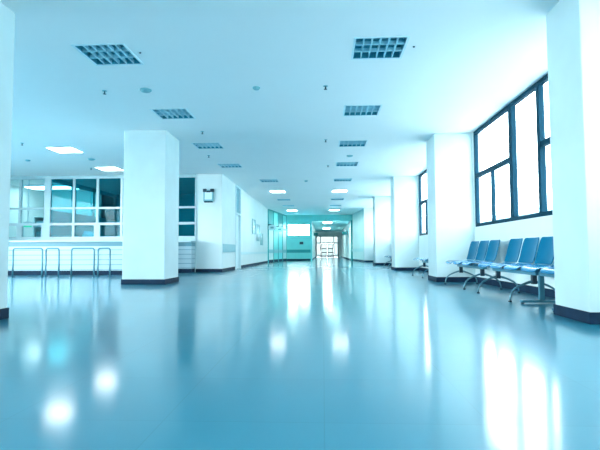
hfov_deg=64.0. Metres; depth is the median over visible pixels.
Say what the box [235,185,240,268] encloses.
door
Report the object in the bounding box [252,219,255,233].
notice
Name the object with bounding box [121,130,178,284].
pillar
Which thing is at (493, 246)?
seating
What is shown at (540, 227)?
wall
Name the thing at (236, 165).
ceiling light
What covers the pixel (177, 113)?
ceiling light
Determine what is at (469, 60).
ceiling
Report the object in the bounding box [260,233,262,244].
notice
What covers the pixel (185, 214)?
window
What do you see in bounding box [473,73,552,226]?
window
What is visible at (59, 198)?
wall
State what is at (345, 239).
wall
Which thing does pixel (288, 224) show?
window
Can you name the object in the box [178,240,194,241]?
countertop
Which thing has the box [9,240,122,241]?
countertop
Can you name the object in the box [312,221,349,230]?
ceiling
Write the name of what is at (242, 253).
strip
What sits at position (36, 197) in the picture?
wall
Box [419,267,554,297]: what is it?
baseboard
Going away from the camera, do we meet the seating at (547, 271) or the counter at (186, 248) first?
the seating at (547, 271)
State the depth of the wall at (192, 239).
14.65 m
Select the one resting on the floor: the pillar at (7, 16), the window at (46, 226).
the pillar at (7, 16)
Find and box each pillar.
[0,2,14,319]
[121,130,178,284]
[363,208,373,261]
[373,196,391,264]
[390,176,418,270]
[426,133,474,281]
[546,0,599,323]
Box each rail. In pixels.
[11,248,43,277]
[44,248,59,277]
[70,248,94,277]
[96,247,110,277]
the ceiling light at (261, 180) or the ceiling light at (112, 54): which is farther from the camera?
the ceiling light at (261, 180)
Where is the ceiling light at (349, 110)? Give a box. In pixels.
[343,105,381,115]
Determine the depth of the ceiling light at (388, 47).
5.71 m
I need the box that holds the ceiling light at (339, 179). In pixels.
[333,178,352,180]
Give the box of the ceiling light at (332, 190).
[332,190,347,191]
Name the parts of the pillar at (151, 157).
skirting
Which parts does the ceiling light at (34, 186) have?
frame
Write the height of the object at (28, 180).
1.570 m
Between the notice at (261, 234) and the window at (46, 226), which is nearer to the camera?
the window at (46, 226)
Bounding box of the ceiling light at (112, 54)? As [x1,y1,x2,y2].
[71,43,143,65]
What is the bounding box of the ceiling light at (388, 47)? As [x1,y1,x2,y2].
[351,36,409,59]
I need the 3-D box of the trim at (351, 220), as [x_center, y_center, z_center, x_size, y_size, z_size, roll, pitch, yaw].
[3.378,1.002,31.335,0.100,2.620,0.059,0,-3,3]
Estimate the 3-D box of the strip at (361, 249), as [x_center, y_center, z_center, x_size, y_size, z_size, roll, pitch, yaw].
[3.506,1.528,29.226,0.066,0.180,4.078,0,-3,-3]
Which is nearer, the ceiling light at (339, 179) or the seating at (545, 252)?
the seating at (545, 252)
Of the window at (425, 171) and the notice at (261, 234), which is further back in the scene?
the notice at (261, 234)
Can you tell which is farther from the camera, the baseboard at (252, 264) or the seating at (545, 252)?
the baseboard at (252, 264)
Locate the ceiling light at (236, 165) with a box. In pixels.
[217,163,242,167]
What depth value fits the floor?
2.65 m
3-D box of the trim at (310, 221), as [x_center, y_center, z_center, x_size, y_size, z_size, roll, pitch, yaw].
[0.742,1.020,31.461,0.100,2.620,0.059,0,-3,3]
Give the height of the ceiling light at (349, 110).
0.116 m
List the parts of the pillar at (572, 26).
skirting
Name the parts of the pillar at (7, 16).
skirting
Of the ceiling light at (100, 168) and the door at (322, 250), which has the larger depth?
the door at (322, 250)
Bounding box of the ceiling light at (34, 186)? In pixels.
[23,184,70,189]
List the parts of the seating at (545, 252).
leg, seat, seat, leg, backrest, leg, seat, backrest, backrest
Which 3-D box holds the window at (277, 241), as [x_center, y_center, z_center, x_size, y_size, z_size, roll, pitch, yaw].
[-1.344,0.723,29.137,0.082,2.980,4.872,-1,-3,10]
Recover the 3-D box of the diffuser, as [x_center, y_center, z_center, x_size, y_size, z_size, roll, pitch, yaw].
[-8.800,-1.321,17.139,1.720,0.029,0.620,0,-3,3]
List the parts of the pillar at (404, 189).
skirting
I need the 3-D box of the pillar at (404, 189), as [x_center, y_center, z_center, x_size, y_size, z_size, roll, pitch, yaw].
[3.380,-0.043,15.560,0.770,3.000,0.784,0,-3,3]
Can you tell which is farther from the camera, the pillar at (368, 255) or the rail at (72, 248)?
the pillar at (368, 255)
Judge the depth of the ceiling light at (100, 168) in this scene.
13.68 m
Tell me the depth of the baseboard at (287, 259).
31.45 m
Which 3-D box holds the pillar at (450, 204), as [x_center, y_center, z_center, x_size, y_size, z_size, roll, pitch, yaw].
[3.112,-0.343,10.005,0.770,3.000,0.784,0,-3,3]
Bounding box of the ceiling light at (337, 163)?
[336,162,358,165]
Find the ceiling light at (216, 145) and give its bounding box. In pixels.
[191,142,224,148]
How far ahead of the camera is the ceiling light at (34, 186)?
16.85 m
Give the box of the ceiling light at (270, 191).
[270,191,285,192]
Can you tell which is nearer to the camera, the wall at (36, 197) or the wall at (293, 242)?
the wall at (36, 197)
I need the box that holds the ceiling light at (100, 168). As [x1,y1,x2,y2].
[95,167,123,170]
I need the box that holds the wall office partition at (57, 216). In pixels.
[51,179,116,236]
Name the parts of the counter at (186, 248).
panel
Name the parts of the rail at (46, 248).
leg, leg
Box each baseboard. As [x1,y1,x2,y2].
[196,261,267,271]
[287,259,310,260]
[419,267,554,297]
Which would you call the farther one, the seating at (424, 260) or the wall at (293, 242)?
the wall at (293, 242)
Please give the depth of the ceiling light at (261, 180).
16.25 m
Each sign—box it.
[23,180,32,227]
[268,224,275,229]
[276,226,283,231]
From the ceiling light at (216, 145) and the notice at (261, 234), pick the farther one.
the notice at (261, 234)
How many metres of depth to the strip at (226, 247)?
15.70 m
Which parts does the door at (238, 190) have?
transom pane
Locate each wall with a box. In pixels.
[9,184,43,236]
[9,189,213,271]
[52,191,101,217]
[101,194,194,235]
[196,174,267,268]
[287,215,352,258]
[312,223,315,258]
[316,231,340,256]
[341,221,350,258]
[352,209,362,259]
[418,132,554,288]
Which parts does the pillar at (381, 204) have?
skirting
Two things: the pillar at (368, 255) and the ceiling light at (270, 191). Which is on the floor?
the pillar at (368, 255)
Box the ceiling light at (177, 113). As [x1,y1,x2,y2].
[150,108,195,119]
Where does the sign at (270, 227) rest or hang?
attached to the wall at (215, 220)
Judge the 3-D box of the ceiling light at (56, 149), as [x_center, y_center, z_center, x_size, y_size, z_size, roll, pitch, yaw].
[-5.465,-1.782,11.168,0.620,0.086,0.620,0,-3,3]
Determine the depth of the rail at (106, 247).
11.80 m
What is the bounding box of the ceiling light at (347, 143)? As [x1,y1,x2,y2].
[338,140,367,146]
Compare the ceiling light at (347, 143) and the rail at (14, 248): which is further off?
the rail at (14, 248)
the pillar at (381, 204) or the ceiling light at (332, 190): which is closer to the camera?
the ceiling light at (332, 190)
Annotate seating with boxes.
[412,258,428,277]
[444,240,501,289]
[477,236,554,301]
[520,265,554,311]
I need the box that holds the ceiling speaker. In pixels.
[140,88,151,92]
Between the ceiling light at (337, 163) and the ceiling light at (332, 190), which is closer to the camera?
the ceiling light at (337, 163)
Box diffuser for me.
[25,186,70,189]
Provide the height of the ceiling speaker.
0.036 m
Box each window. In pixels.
[9,174,195,238]
[268,209,286,261]
[288,224,309,235]
[418,169,427,235]
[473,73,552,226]
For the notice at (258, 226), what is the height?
0.790 m
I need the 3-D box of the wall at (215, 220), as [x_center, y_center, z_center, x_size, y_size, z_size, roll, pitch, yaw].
[-2.369,0.399,23.253,0.800,3.000,17.200,0,-3,3]
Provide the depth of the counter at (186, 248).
14.18 m
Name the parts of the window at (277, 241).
panel, panel, panel, panel, kick panel, panel, panel, panel, panel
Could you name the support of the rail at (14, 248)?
on the floor
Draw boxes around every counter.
[8,240,122,274]
[178,240,194,272]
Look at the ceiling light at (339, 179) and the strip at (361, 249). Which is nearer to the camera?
the ceiling light at (339, 179)
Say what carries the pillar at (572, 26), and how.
on the floor
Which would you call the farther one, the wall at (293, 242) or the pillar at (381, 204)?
the wall at (293, 242)
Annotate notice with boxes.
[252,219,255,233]
[257,224,259,240]
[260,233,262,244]
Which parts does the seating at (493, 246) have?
seat, seat, leg, backrest, seat, backrest, backrest, leg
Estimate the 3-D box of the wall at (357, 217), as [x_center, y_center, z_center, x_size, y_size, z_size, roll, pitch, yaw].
[3.593,0.699,29.266,0.187,2.998,4.089,0,-3,-3]
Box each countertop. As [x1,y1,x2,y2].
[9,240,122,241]
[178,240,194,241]
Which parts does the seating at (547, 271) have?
seat, leg, seat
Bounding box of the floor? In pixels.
[0,257,599,449]
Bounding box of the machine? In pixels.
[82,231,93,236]
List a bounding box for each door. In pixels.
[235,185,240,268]
[316,236,337,256]
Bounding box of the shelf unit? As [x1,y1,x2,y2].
[33,217,43,236]
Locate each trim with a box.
[310,221,311,260]
[351,220,352,259]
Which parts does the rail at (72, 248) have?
leg, leg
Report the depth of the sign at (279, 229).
28.69 m
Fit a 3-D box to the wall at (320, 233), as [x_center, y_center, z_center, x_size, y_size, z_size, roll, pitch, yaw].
[2.862,1.929,48.234,2.840,2.600,0.100,0,-3,3]
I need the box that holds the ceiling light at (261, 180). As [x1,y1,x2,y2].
[259,179,278,181]
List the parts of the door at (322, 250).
pane, pane, transom pane, pane, pane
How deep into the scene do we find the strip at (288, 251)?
31.47 m
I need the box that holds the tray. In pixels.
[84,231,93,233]
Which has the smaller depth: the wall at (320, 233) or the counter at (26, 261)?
the counter at (26, 261)
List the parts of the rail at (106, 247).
leg, leg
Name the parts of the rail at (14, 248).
leg, rail, leg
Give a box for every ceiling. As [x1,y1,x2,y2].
[0,0,559,214]
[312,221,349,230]
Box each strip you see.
[223,244,235,251]
[241,252,267,254]
[287,250,310,252]
[352,248,362,251]
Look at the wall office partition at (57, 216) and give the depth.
17.03 m
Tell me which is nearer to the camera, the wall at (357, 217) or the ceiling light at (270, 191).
the ceiling light at (270, 191)
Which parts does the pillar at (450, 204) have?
skirting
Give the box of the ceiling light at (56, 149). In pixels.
[44,147,84,152]
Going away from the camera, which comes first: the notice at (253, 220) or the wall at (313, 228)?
the notice at (253, 220)

